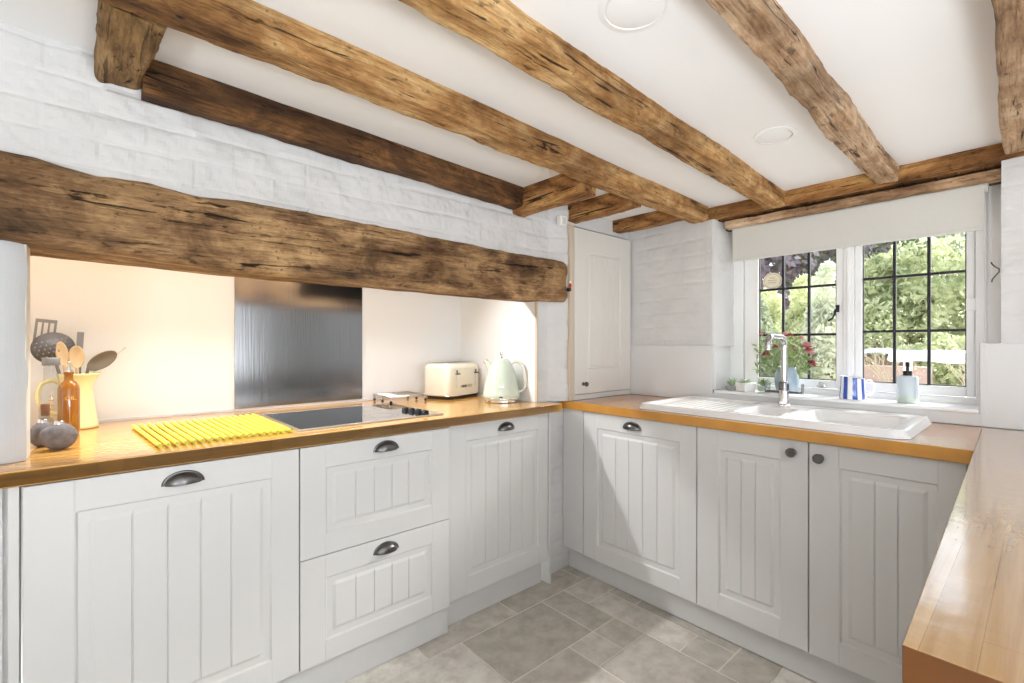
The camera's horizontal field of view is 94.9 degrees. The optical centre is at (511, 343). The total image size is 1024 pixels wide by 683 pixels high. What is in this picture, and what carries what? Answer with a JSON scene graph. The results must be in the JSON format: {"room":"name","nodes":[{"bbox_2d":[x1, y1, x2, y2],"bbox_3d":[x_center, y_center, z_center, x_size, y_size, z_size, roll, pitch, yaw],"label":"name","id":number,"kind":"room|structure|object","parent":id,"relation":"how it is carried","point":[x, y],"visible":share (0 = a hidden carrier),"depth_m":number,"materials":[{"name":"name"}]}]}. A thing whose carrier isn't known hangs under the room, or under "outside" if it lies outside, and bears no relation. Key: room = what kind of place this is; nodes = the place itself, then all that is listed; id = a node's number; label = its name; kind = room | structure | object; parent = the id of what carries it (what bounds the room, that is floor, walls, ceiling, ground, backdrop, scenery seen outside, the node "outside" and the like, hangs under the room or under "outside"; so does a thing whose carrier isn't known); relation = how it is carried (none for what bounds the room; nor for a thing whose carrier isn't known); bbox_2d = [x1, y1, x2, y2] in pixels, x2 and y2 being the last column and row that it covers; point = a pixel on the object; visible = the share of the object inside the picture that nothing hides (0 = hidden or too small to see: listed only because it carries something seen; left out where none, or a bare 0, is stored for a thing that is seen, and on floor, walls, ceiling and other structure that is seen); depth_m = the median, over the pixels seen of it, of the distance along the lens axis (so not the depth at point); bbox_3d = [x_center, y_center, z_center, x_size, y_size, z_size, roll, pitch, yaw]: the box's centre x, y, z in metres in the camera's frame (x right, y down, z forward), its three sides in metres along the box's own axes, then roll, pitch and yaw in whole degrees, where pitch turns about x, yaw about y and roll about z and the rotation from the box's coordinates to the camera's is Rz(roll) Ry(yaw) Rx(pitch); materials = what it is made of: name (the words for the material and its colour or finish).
{"room":"kitchen","nodes":[
{"label":"kitchen","id":0,"kind":"room"},
{"bbox_2d":[0,240,568,682],"bbox_3d":[-0.961,0.226,1.997,2.720,2.000,0.794,0,0,-41],"label":"wall","id":1,"kind":"structure","parent":0,"point":[175,328],"depth_m":1.99,"materials":[{"name":"white paint"}]},
{"bbox_2d":[24,244,29,459],"bbox_3d":[-1.302,0.015,1.261,0.008,0.579,0.086,0,0,-41],"label":"trim","id":2,"kind":"structure","parent":1,"relation":"attached to","point":[27,249],"depth_m":1.26,"materials":[{"name":"paint"}]},
{"bbox_2d":[234,277,361,408],"bbox_3d":[-1.030,-0.051,2.325,0.600,0.687,0.008,0,0,-41],"label":"backsplash","id":3,"kind":"structure","parent":1,"relation":"attached to","point":[295,343],"depth_m":2.29,"materials":[{"name":"silver metal"}]},
{"bbox_2d":[535,301,537,402],"bbox_3d":[0.128,0.030,2.451,0.010,0.549,0.016,0,0,-41],"label":"trim","id":4,"kind":"structure","parent":1,"relation":"attached to","point":[536,302],"depth_m":2.44,"materials":[{"name":"white paint"}]},
{"bbox_2d":[563,408,583,553],"bbox_3d":[0.333,0.725,2.518,0.020,0.750,0.138,0,0,-41],"label":"cabinet filler","id":5,"kind":"object","parent":1,"relation":"attached to","point":[573,420],"visible":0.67,"depth_m":2.51,"materials":[{"name":"paint"}]},
{"bbox_2d":[0,21,627,682],"bbox_3d":[-1.449,0.151,1.545,5.070,2.150,0.866,0,0,-41],"label":"wall","id":6,"kind":"structure","parent":0,"point":[54,109],"depth_m":1.49,"materials":[{"name":"white brick"}]},
{"bbox_2d":[30,395,424,428],"bbox_3d":[-1.120,0.300,2.248,2.134,0.012,0.006,0,0,-41],"label":"trim","id":7,"kind":"structure","parent":6,"relation":"attached to","point":[378,398],"depth_m":2.11,"materials":[{"name":"white paint"}]},
{"bbox_2d":[0,150,567,301],"bbox_3d":[-0.786,-0.351,1.753,2.640,0.267,0.310,0,0,-41],"label":"beam","id":8,"kind":"structure","parent":6,"relation":"attached to","point":[59,212],"depth_m":1.51,"materials":[{"name":"brown wood"}]},
{"bbox_2d":[141,59,522,209],"bbox_3d":[-0.513,-0.744,1.822,1.451,0.164,0.086,0,0,-42],"label":"beam","id":9,"kind":"structure","parent":6,"relation":"attached to","point":[165,85],"depth_m":1.61,"materials":[{"name":"brown wood"}]},
{"bbox_2d":[557,215,566,227],"bbox_3d":[0.266,-0.647,2.478,0.052,0.054,0.034,0,0,-41],"label":"sensor box","id":10,"kind":"object","parent":6,"relation":"attached to","point":[561,220],"visible":1,"depth_m":2.46,"materials":[{"name":"white paint"}]},
{"bbox_2d":[0,0,1001,220],"bbox_3d":[0.031,-0.810,-0.073,5.350,0.179,5.250,0,0,-41],"label":"ceiling","id":11,"kind":"structure","parent":0,"point":[922,75],"depth_m":1.35,"materials":[{"name":"paint"}]},
{"bbox_2d":[94,1,166,89],"bbox_3d":[-0.986,-0.779,1.206,0.126,0.099,0.392,0,0,-43],"label":"beam","id":12,"kind":"structure","parent":11,"relation":"attached to","point":[126,44],"depth_m":1.16,"materials":[{"name":"brown wood"}]},
{"bbox_2d":[98,0,707,223],"bbox_3d":[-0.866,-0.781,0.927,4.935,0.262,0.114,0,0,-40],"label":"ceiling beam","id":13,"kind":"structure","parent":11,"relation":"attached to","point":[249,28],"depth_m":1.31,"materials":[{"name":"brown wood"}]},
{"bbox_2d":[512,174,595,217],"bbox_3d":[0.185,-0.709,2.193,0.091,0.139,0.451,0,0,-41],"label":"beam","id":14,"kind":"structure","parent":11,"relation":"attached to","point":[559,190],"depth_m":2.14,"materials":[{"name":"orange wood"}]},
{"bbox_2d":[398,0,784,209],"bbox_3d":[-0.575,-0.785,0.623,4.969,0.256,0.107,0,0,-42],"label":"ceiling beam","id":15,"kind":"structure","parent":11,"relation":"attached to","point":[499,26],"depth_m":1.29,"materials":[{"name":"brown wood"}]},
{"bbox_2d":[568,193,640,223],"bbox_3d":[0.458,-0.711,2.409,0.093,0.111,0.417,0,0,-41],"label":"beam","id":16,"kind":"structure","parent":11,"relation":"attached to","point":[605,205],"depth_m":2.38,"materials":[{"name":"orange wood"}]},
{"bbox_2d":[598,0,673,32],"bbox_3d":[0.284,-0.778,1.084,0.168,0.017,0.168,0,0,-38],"label":"ceiling speaker","id":17,"kind":"object","parent":11,"relation":"attached to","point":[633,16],"visible":1,"depth_m":1.10,"materials":[{"name":"paint"}]},
{"bbox_2d":[613,211,682,233],"bbox_3d":[0.767,-0.708,2.676,0.092,0.090,0.424,0,0,-41],"label":"beam","id":18,"kind":"structure","parent":11,"relation":"attached to","point":[648,220],"depth_m":2.66,"materials":[{"name":"orange wood"}]},
{"bbox_2d":[753,126,797,144],"bbox_3d":[0.944,-0.749,1.689,0.140,0.016,0.140,0,0,-38],"label":"ceiling speaker","id":19,"kind":"object","parent":11,"relation":"attached to","point":[778,134],"visible":1,"depth_m":1.68,"materials":[{"name":"paint"}]},
{"bbox_2d":[706,0,898,183],"bbox_3d":[-0.308,-0.789,0.311,4.953,0.248,0.100,0,0,-41],"label":"ceiling beam","id":20,"kind":"structure","parent":11,"relation":"attached to","point":[763,26],"depth_m":1.25,"materials":[{"name":"brown wood"}]},
{"bbox_2d":[991,0,1023,153],"bbox_3d":[-0.013,-0.788,-0.062,4.905,0.247,0.162,0,0,-43],"label":"ceiling beam","id":21,"kind":"structure","parent":11,"relation":"attached to","point":[1008,14],"depth_m":1.19,"materials":[{"name":"brown wood"}]},
{"bbox_2d":[519,400,559,402],"bbox_3d":[0.194,0.176,3.171,0.715,2.100,0.100,0,0,-41],"label":"trim","id":22,"kind":"structure","parent":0,"point":[519,400],"depth_m":3.17,"materials":[{"name":"white paint"}]},
{"bbox_2d":[344,565,816,682],"bbox_3d":[0.259,1.227,-0.241,5.270,0.002,4.495,0,0,-41],"label":"floor","id":23,"kind":"structure","parent":0,"point":[577,627],"depth_m":1.89,"materials":[{"name":"tile"}]},
{"bbox_2d":[8,487,20,682],"bbox_3d":[-1.228,0.787,1.160,0.020,0.878,0.034,0,0,-41],"label":"end panel","id":24,"kind":"object","parent":23,"relation":"on","point":[14,494],"visible":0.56,"depth_m":1.15,"materials":[{"name":"paint"}]},
{"bbox_2d":[22,448,298,682],"bbox_3d":[-1.179,0.728,1.616,0.647,0.753,0.726,0,0,-41],"label":"base cabinet","id":25,"kind":"object","parent":23,"relation":"on","point":[188,572],"visible":0.95,"depth_m":1.34,"materials":[{"name":"paint"}]},
{"bbox_2d":[277,607,447,682],"bbox_3d":[-0.748,1.162,1.586,1.254,0.124,0.016,0,0,-41],"label":"plinth","id":26,"kind":"object","parent":23,"relation":"on","point":[348,665],"visible":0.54,"depth_m":1.78,"materials":[{"name":"paint"}]},
{"bbox_2d":[299,427,449,671],"bbox_3d":[-0.707,0.728,2.033,0.608,0.753,0.726,0,0,-41],"label":"base cabinet","id":27,"kind":"object","parent":23,"relation":"on","point":[374,513],"visible":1,"depth_m":1.75,"materials":[{"name":"paint"}]},
{"bbox_2d":[448,413,547,625],"bbox_3d":[-0.254,0.787,2.438,0.608,0.873,0.686,0,0,-41],"label":"base cabinet","id":28,"kind":"object","parent":23,"relation":"on","point":[498,518],"depth_m":2.18,"materials":[{"name":"paint"}]},
{"bbox_2d":[0,395,561,488],"bbox_3d":[-0.955,0.326,1.872,2.543,0.040,0.787,0,0,-41],"label":"countertop","id":29,"kind":"structure","parent":28,"relation":"on","point":[109,447],"depth_m":1.54,"materials":[{"name":"brown wood"}]},
{"bbox_2d":[30,419,52,446],"bbox_3d":[-1.406,0.265,1.407,0.063,0.081,0.059,0,0,31],"label":"stone","id":30,"kind":"object","parent":29,"relation":"on","point":[41,424],"visible":0.57,"depth_m":1.39,"materials":[{"name":"grey stone"}]},
{"bbox_2d":[36,403,49,422],"bbox_3d":[-1.454,0.246,1.464,0.041,0.119,0.041,0,0,-41],"label":"glass jar","id":31,"kind":"object","parent":29,"relation":"on","point":[44,408],"visible":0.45,"depth_m":1.46,"materials":[{"name":"brown glass"}]},
{"bbox_2d":[38,357,63,424],"bbox_3d":[-1.497,0.175,1.527,0.058,0.261,0.058,0,0,0],"label":"glass bottle","id":32,"kind":"object","parent":29,"relation":"on","point":[45,361],"visible":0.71,"depth_m":1.51,"materials":[{"name":"clear glass"}]},
{"bbox_2d":[48,396,54,422],"bbox_3d":[-1.476,0.208,1.506,0.001,0.086,0.016,0,0,45],"label":"print","id":33,"kind":"object","parent":32,"relation":"attached to","point":[49,396],"depth_m":1.51},
{"bbox_2d":[39,420,77,449],"bbox_3d":[-1.317,0.264,1.365,0.083,0.082,0.068,0,0,-36],"label":"stone","id":34,"kind":"object","parent":29,"relation":"on","point":[60,435],"visible":1,"depth_m":1.35,"materials":[{"name":"grey stone"}]},
{"bbox_2d":[34,372,100,429],"bbox_3d":[-1.596,0.206,1.704,0.156,0.199,0.120,0,0,-10],"label":"jug","id":35,"kind":"object","parent":29,"relation":"on","point":[88,415],"visible":0.62,"depth_m":1.69,"materials":[{"name":"yellow ceramic"}]},
{"bbox_2d":[33,318,60,373],"bbox_3d":[-1.656,0.083,1.697,0.108,0.348,0.013,0,0,-34],"label":"slice","id":36,"kind":"object","parent":35,"relation":"in","point":[43,321],"visible":0.49,"depth_m":1.69,"materials":[{"name":"grey metal"}]},
{"bbox_2d":[30,332,74,367],"bbox_3d":[-1.603,0.107,1.650,0.057,0.298,0.120,0,0,38],"label":"skimmer","id":37,"kind":"object","parent":35,"relation":"in","point":[44,345],"visible":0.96,"depth_m":1.63,"materials":[{"name":"grey metal"}]},
{"bbox_2d":[55,342,68,371],"bbox_3d":[-1.573,0.124,1.660,0.022,0.264,0.059,0,0,11],"label":"wooden spoon","id":38,"kind":"object","parent":35,"relation":"in","point":[63,354],"visible":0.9,"depth_m":1.65,"materials":[{"name":"brown wood"}]},
{"bbox_2d":[68,346,84,373],"bbox_3d":[-1.554,0.131,1.682,0.034,0.250,0.043,0,0,4],"label":"wooden spoon","id":39,"kind":"object","parent":35,"relation":"in","point":[76,353],"visible":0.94,"depth_m":1.68,"materials":[{"name":"brown wood"}]},
{"bbox_2d":[76,332,83,373],"bbox_3d":[-1.587,0.105,1.727,0.022,0.300,0.010,0,0,-41],"label":"spatula","id":40,"kind":"object","parent":35,"relation":"in","point":[80,335],"visible":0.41,"depth_m":1.73,"materials":[{"name":"grey metal"}]},
{"bbox_2d":[85,351,116,373],"bbox_3d":[-1.536,0.140,1.739,0.116,0.232,0.020,0,0,-41],"label":"serving spoon","id":41,"kind":"object","parent":35,"relation":"in","point":[102,360],"visible":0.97,"depth_m":1.75,"materials":[{"name":"brown wood"}]},
{"bbox_2d":[57,361,79,433],"bbox_3d":[-1.500,0.182,1.591,0.057,0.247,0.057,0,0,0],"label":"oil bottle","id":42,"kind":"object","parent":29,"relation":"on","point":[68,404],"visible":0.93,"depth_m":1.57,"materials":[{"name":"orange glass"}]},
{"bbox_2d":[131,413,292,447],"bbox_3d":[-1.068,0.298,1.662,0.414,0.014,0.491,0,0,-41],"label":"drying mat","id":43,"kind":"object","parent":29,"relation":"on","point":[241,426],"visible":1,"depth_m":1.62,"materials":[{"name":"yellow plastic"}]},
{"bbox_2d":[261,403,443,430],"bbox_3d":[-0.683,0.295,2.022,0.600,0.022,0.492,0,0,-41],"label":"cooktop","id":44,"kind":"object","parent":29,"relation":"in","point":[304,420],"visible":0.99,"depth_m":1.98,"materials":[{"name":"black glass"}]},
{"bbox_2d":[373,391,427,403],"bbox_3d":[-0.600,0.286,2.517,0.215,0.038,0.215,0,0,-41],"label":"wire rack","id":45,"kind":"object","parent":29,"relation":"on","point":[407,394],"visible":1,"depth_m":2.50,"materials":[{"name":"metal"}]},
{"bbox_2d":[425,362,478,399],"bbox_3d":[-0.339,0.206,2.724,0.220,0.199,0.309,0,0,32],"label":"toaster","id":46,"kind":"object","parent":29,"relation":"on","point":[443,380],"visible":0.94,"depth_m":2.62,"materials":[{"name":"beige metal"}]},
{"bbox_2d":[483,352,526,402],"bbox_3d":[-0.053,0.173,2.500,0.206,0.265,0.199,0,0,41],"label":"kettle","id":47,"kind":"object","parent":29,"relation":"on","point":[501,384],"visible":1,"depth_m":2.44,"materials":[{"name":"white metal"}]},
{"bbox_2d":[541,413,550,583],"bbox_3d":[0.174,0.787,2.428,0.015,0.878,0.064,0,0,-41],"label":"end panel","id":48,"kind":"object","parent":23,"relation":"on","point":[546,565],"visible":0.4,"depth_m":2.40,"materials":[{"name":"paint"}]},
{"bbox_2d":[584,411,696,603],"bbox_3d":[0.767,0.728,2.392,0.556,0.753,0.618,0,0,-41],"label":"base cabinet","id":49,"kind":"object","parent":23,"relation":"on","point":[640,475],"visible":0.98,"depth_m":2.19,"materials":[{"name":"paint"}]},
{"bbox_2d":[569,548,876,682],"bbox_3d":[0.845,1.161,1.999,0.016,0.122,1.590,0,0,-41],"label":"plinth","id":50,"kind":"object","parent":23,"relation":"on","point":[819,670],"visible":0.56,"depth_m":1.95,"materials":[{"name":"paint"}]},
{"bbox_2d":[697,427,968,682],"bbox_3d":[1.244,0.728,1.845,0.562,0.753,0.830,0,0,-41],"label":"base cabinet","id":51,"kind":"object","parent":23,"relation":"on","point":[827,552],"visible":0.84,"depth_m":1.65,"materials":[{"name":"paint"}]},
{"bbox_2d":[560,394,982,463],"bbox_3d":[1.004,0.326,2.134,0.562,0.040,1.603,0,0,-41],"label":"countertop","id":52,"kind":"structure","parent":51,"relation":"on","point":[938,441],"depth_m":1.68,"materials":[{"name":"orange wood"}]},
{"bbox_2d":[566,225,629,400],"bbox_3d":[0.367,-0.168,2.872,0.558,0.945,0.536,0,0,-41],"label":"upper cabinet","id":53,"kind":"object","parent":52,"relation":"on","point":[598,346],"visible":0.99,"depth_m":2.67,"materials":[{"name":"paint"}]},
{"bbox_2d":[639,396,931,438],"bbox_3d":[1.113,0.315,2.033,0.522,0.071,1.007,0,0,-41],"label":"sink","id":54,"kind":"object","parent":52,"relation":"in","point":[850,421],"visible":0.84,"depth_m":1.94,"materials":[{"name":"white ceramic"}]},
{"bbox_2d":[764,333,803,406],"bbox_3d":[1.165,0.118,2.112,0.222,0.328,0.154,0,0,-21],"label":"tap","id":55,"kind":"object","parent":54,"relation":"on","point":[783,385],"visible":1,"depth_m":2.13,"materials":[{"name":"silver metal"}]},
{"bbox_3d":[1.081,0.787,0.695,1.180,0.878,0.592,0,0,-41],"label":"cabinet","id":56,"kind":"object","parent":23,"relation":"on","visible":0},
{"bbox_2d":[902,427,1023,682],"bbox_3d":[1.270,0.326,0.874,1.830,0.040,0.671,0,0,-41],"label":"countertop","id":57,"kind":"structure","parent":56,"relation":"on","point":[966,625],"depth_m":0.59,"materials":[{"name":"brown wood"}]},
{"bbox_2d":[628,156,1023,430],"bbox_3d":[2.047,0.176,1.605,0.286,2.100,4.900,0,0,-41],"label":"wall","id":58,"kind":"structure","parent":0,"point":[682,272],"depth_m":2.58,"materials":[{"name":"white paint"}]},
{"bbox_2d":[630,343,1023,429],"bbox_3d":[1.515,0.151,2.129,0.192,0.307,2.290,0,0,-41],"label":"backsplash","id":59,"kind":"structure","parent":58,"relation":"attached to","point":[673,371],"depth_m":2.50,"materials":[{"name":"white paint"}]},
{"bbox_2d":[714,389,978,413],"bbox_3d":[1.499,0.251,2.201,0.280,0.014,0.995,0,0,-41],"label":"windowsill","id":60,"kind":"structure","parent":58,"relation":"attached to","point":[952,407],"depth_m":2.00,"materials":[{"name":"white paint"}]},
{"bbox_2d":[726,377,737,390],"bbox_3d":[1.164,0.210,2.482,0.068,0.067,0.068,0,0,4],"label":"potted succulent","id":61,"kind":"object","parent":60,"relation":"on","point":[731,382],"visible":0.95,"depth_m":2.47,"materials":[{"name":"green plant"}]},
{"bbox_2d":[726,377,737,385],"bbox_3d":[1.159,0.199,2.478,0.057,0.047,0.069,0,0,33],"label":"plant","id":62,"kind":"object","parent":61,"relation":"on","point":[732,382],"depth_m":2.47,"materials":[{"name":"green plant"}]},
{"bbox_2d":[735,379,755,391],"bbox_3d":[1.202,0.210,2.417,0.071,0.066,0.071,0,0,-16],"label":"potted succulent","id":63,"kind":"object","parent":60,"relation":"on","point":[745,385],"visible":1,"depth_m":2.39,"materials":[{"name":"white ceramic"}]},
{"bbox_2d":[739,379,751,382],"bbox_3d":[1.200,0.189,2.414,0.056,0.024,0.059,0,0,-16],"label":"plant","id":64,"kind":"object","parent":63,"relation":"on","point":[743,381],"depth_m":2.41,"materials":[{"name":"green plant"}]},
{"bbox_2d":[757,378,772,392],"bbox_3d":[1.273,0.207,2.381,0.074,0.074,0.067,0,0,-41],"label":"potted succulent","id":65,"kind":"object","parent":60,"relation":"on","point":[761,382],"visible":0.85,"depth_m":2.37,"materials":[{"name":"green plant"}]},
{"bbox_2d":[757,378,772,385],"bbox_3d":[1.272,0.192,2.381,0.074,0.045,0.066,0,0,-41],"label":"plant","id":66,"kind":"object","parent":65,"relation":"on","point":[762,382],"depth_m":2.37,"materials":[{"name":"green plant"}]},
{"bbox_2d":[774,366,798,391],"bbox_3d":[1.367,0.178,2.339,0.108,0.130,0.108,0,0,-41],"label":"flower vase","id":67,"kind":"object","parent":60,"relation":"on","point":[792,374],"visible":0.57,"depth_m":2.29,"materials":[{"name":"blue ceramic"}]},
{"bbox_2d":[752,332,822,375],"bbox_3d":[1.354,0.081,2.331,0.312,0.288,0.124,0,0,22],"label":"bunch","id":68,"kind":"object","parent":67,"relation":"in","point":[809,349],"visible":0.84,"depth_m":2.32,"materials":[{"name":"green plant"}]},
{"bbox_2d":[839,375,874,400],"bbox_3d":[1.503,0.191,2.062,0.095,0.104,0.113,0,0,-19],"label":"striped mug","id":69,"kind":"object","parent":60,"relation":"on","point":[851,388],"visible":1,"depth_m":2.04,"materials":[{"name":"white ceramic"}]},
{"bbox_2d":[896,362,918,403],"bbox_3d":[1.644,0.159,1.954,0.072,0.168,0.072,0,0,-41],"label":"soap dispenser","id":70,"kind":"object","parent":60,"relation":"on","point":[907,385],"visible":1,"depth_m":1.93,"materials":[{"name":"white glass"}]},
{"bbox_2d":[718,163,1000,231],"bbox_3d":[1.490,-0.646,2.160,0.108,0.065,1.070,0,0,-41],"label":"trim","id":71,"kind":"structure","parent":58,"relation":"attached to","point":[995,166],"depth_m":2.02,"materials":[{"name":"brown wood"}]},
{"bbox_2d":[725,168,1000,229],"bbox_3d":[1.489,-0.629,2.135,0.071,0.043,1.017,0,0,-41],"label":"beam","id":72,"kind":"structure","parent":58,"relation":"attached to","point":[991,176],"depth_m":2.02,"materials":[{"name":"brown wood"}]},
{"bbox_2d":[730,184,1000,405],"bbox_3d":[1.583,-0.210,2.250,0.130,0.928,1.071,0,0,-41],"label":"window","id":73,"kind":"structure","parent":58,"relation":"in","point":[982,296],"depth_m":2.18,"materials":[{"name":"white paint"}]},
{"bbox_2d":[763,273,781,288],"bbox_3d":[1.371,-0.331,2.475,0.003,0.086,0.094,0,0,-41],"label":"window sticker","id":74,"kind":"object","parent":73,"relation":"attached to","point":[772,280],"visible":1,"depth_m":2.47,"materials":[{"name":"beige paper"}]},
{"bbox_2d":[732,183,991,276],"bbox_3d":[1.500,-0.437,2.144,0.046,0.366,0.964,0,0,-41],"label":"roller blind","id":75,"kind":"object","parent":73,"relation":"attached to","point":[957,210],"visible":0.97,"depth_m":2.05,"materials":[{"name":"fabric"}]},
{"bbox_2d":[708,143,1023,219],"bbox_3d":[1.616,-0.706,1.925,0.068,0.088,1.650,0,0,-41],"label":"beam","id":76,"kind":"structure","parent":58,"relation":"attached to","point":[991,154],"depth_m":1.97,"materials":[{"name":"orange wood"}]},
{"bbox_2d":[979,343,986,414],"bbox_3d":[1.750,0.128,1.745,0.046,0.264,0.022,0,0,-41],"label":"trim","id":77,"kind":"structure","parent":58,"relation":"attached to","point":[982,346],"depth_m":1.73,"materials":[{"name":"white paint"}]},
{"bbox_2d":[990,262,999,281],"bbox_3d":[1.776,-0.267,1.726,0.006,0.076,0.044,0,0,16],"label":"wire hook","id":78,"kind":"object","parent":58,"relation":"attached to","point":[992,264],"visible":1,"depth_m":1.73,"materials":[{"name":"grey metal"}]},
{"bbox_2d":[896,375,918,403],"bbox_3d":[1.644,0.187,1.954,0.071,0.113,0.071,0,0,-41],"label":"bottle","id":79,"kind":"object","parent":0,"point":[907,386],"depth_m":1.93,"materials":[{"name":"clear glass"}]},
{"label":"outside","id":80,"kind":"structure","parent":0,"visible":0},
{"bbox_3d":[11.943,0.949,23.197,43.000,0.416,43.000,0,0,-41],"label":"ground","id":81,"kind":"structure","parent":80,"visible":0},
{"bbox_2d":[761,297,787,376],"bbox_3d":[3.787,0.001,7.207,0.813,1.556,0.733,0,0,27],"label":"conifer","id":82,"kind":"object","parent":81,"relation":"on","point":[766,320],"visible":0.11,"depth_m":7.04,"materials":[{"name":"green plant"}]},
{"bbox_2d":[761,287,787,342],"bbox_3d":[4.635,-0.139,8.370,0.867,1.835,1.026,0,0,-41],"label":"conifer","id":83,"kind":"object","parent":81,"relation":"on","point":[775,300],"visible":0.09,"depth_m":8.29,"materials":[{"name":"yellow plant"}]},
{"bbox_2d":[779,273,835,377],"bbox_3d":[4.760,-0.190,7.602,0.775,1.937,0.974,0,0,-26],"label":"conifer","id":84,"kind":"object","parent":81,"relation":"on","point":[794,316],"visible":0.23,"depth_m":7.59,"materials":[{"name":"yellow plant"}]},
{"bbox_2d":[797,259,864,379],"bbox_3d":[4.769,-0.248,7.038,0.842,2.054,0.818,0,0,-41],"label":"conifer","id":85,"kind":"object","parent":81,"relation":"on","point":[823,304],"visible":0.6,"depth_m":6.95,"materials":[{"name":"green plant"}]},
{"bbox_2d":[761,242,907,309],"bbox_3d":[7.191,-2.607,14.330,7.778,6.773,5.141,0,0,43],"label":"tree","id":86,"kind":"object","parent":81,"relation":"on","point":[795,268],"visible":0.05,"depth_m":12.48,"materials":[{"name":"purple plant"}]},
{"bbox_2d":[770,232,964,341],"bbox_3d":[9.918,-1.951,13.072,4.404,5.461,5.598,0,0,-41],"label":"tree","id":87,"kind":"object","parent":81,"relation":"on","point":[956,244],"visible":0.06,"depth_m":11.81,"materials":[{"name":"green plant"}]},
{"bbox_2d":[834,311,908,354],"bbox_3d":[7.363,-0.030,9.847,1.212,1.618,1.597,0,0,-27],"label":"bush","id":88,"kind":"object","parent":81,"relation":"on","point":[868,341],"visible":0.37,"depth_m":9.30,"materials":[{"name":"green plant"}]},
{"bbox_2d":[864,348,902,365],"bbox_3d":[6.843,0.423,8.720,0.680,0.705,0.840,0,0,-41],"label":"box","id":89,"kind":"object","parent":81,"relation":"on","point":[887,350],"visible":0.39,"depth_m":8.50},
{"bbox_2d":[864,365,932,383],"bbox_3d":[6.376,0.576,8.192,0.300,0.400,1.400,0,0,-41],"label":"wall","id":90,"kind":"structure","parent":81,"relation":"on","point":[922,372],"depth_m":7.90,"materials":[{"name":"red brick"}]},
{"bbox_2d":[834,234,964,364],"bbox_3d":[8.652,-0.711,9.786,2.688,2.985,3.914,0,0,-45],"label":"tree","id":91,"kind":"object","parent":81,"relation":"on","point":[911,291],"visible":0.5,"depth_m":9.46,"materials":[{"name":"green plant"}]},
{"bbox_2d":[864,305,950,381],"bbox_3d":[4.881,0.150,5.893,1.174,1.258,1.306,0,0,13],"label":"shrub","id":92,"kind":"object","parent":81,"relation":"on","point":[874,361],"visible":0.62,"depth_m":6.01,"materials":[{"name":"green plant"}]},
{"bbox_2d":[880,332,964,385],"bbox_3d":[7.528,0.265,8.104,1.346,1.043,2.076,0,0,-41],"label":"bush","id":93,"kind":"object","parent":81,"relation":"on","point":[942,372],"visible":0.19,"depth_m":7.96,"materials":[{"name":"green plant"}]},
{"bbox_2d":[887,350,964,370],"bbox_3d":[4.324,0.420,4.773,0.810,0.712,0.810,0,0,43],"label":"garden table","id":94,"kind":"object","parent":81,"relation":"on","point":[939,356],"visible":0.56,"depth_m":4.56,"materials":[{"name":"white paint"}]},
{"bbox_2d":[915,303,964,385],"bbox_3d":[5.204,0.147,5.312,1.059,1.264,1.253,0,0,-22],"label":"shrub","id":95,"kind":"object","parent":81,"relation":"on","point":[960,365],"visible":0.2,"depth_m":5.46,"materials":[{"name":"green plant"}]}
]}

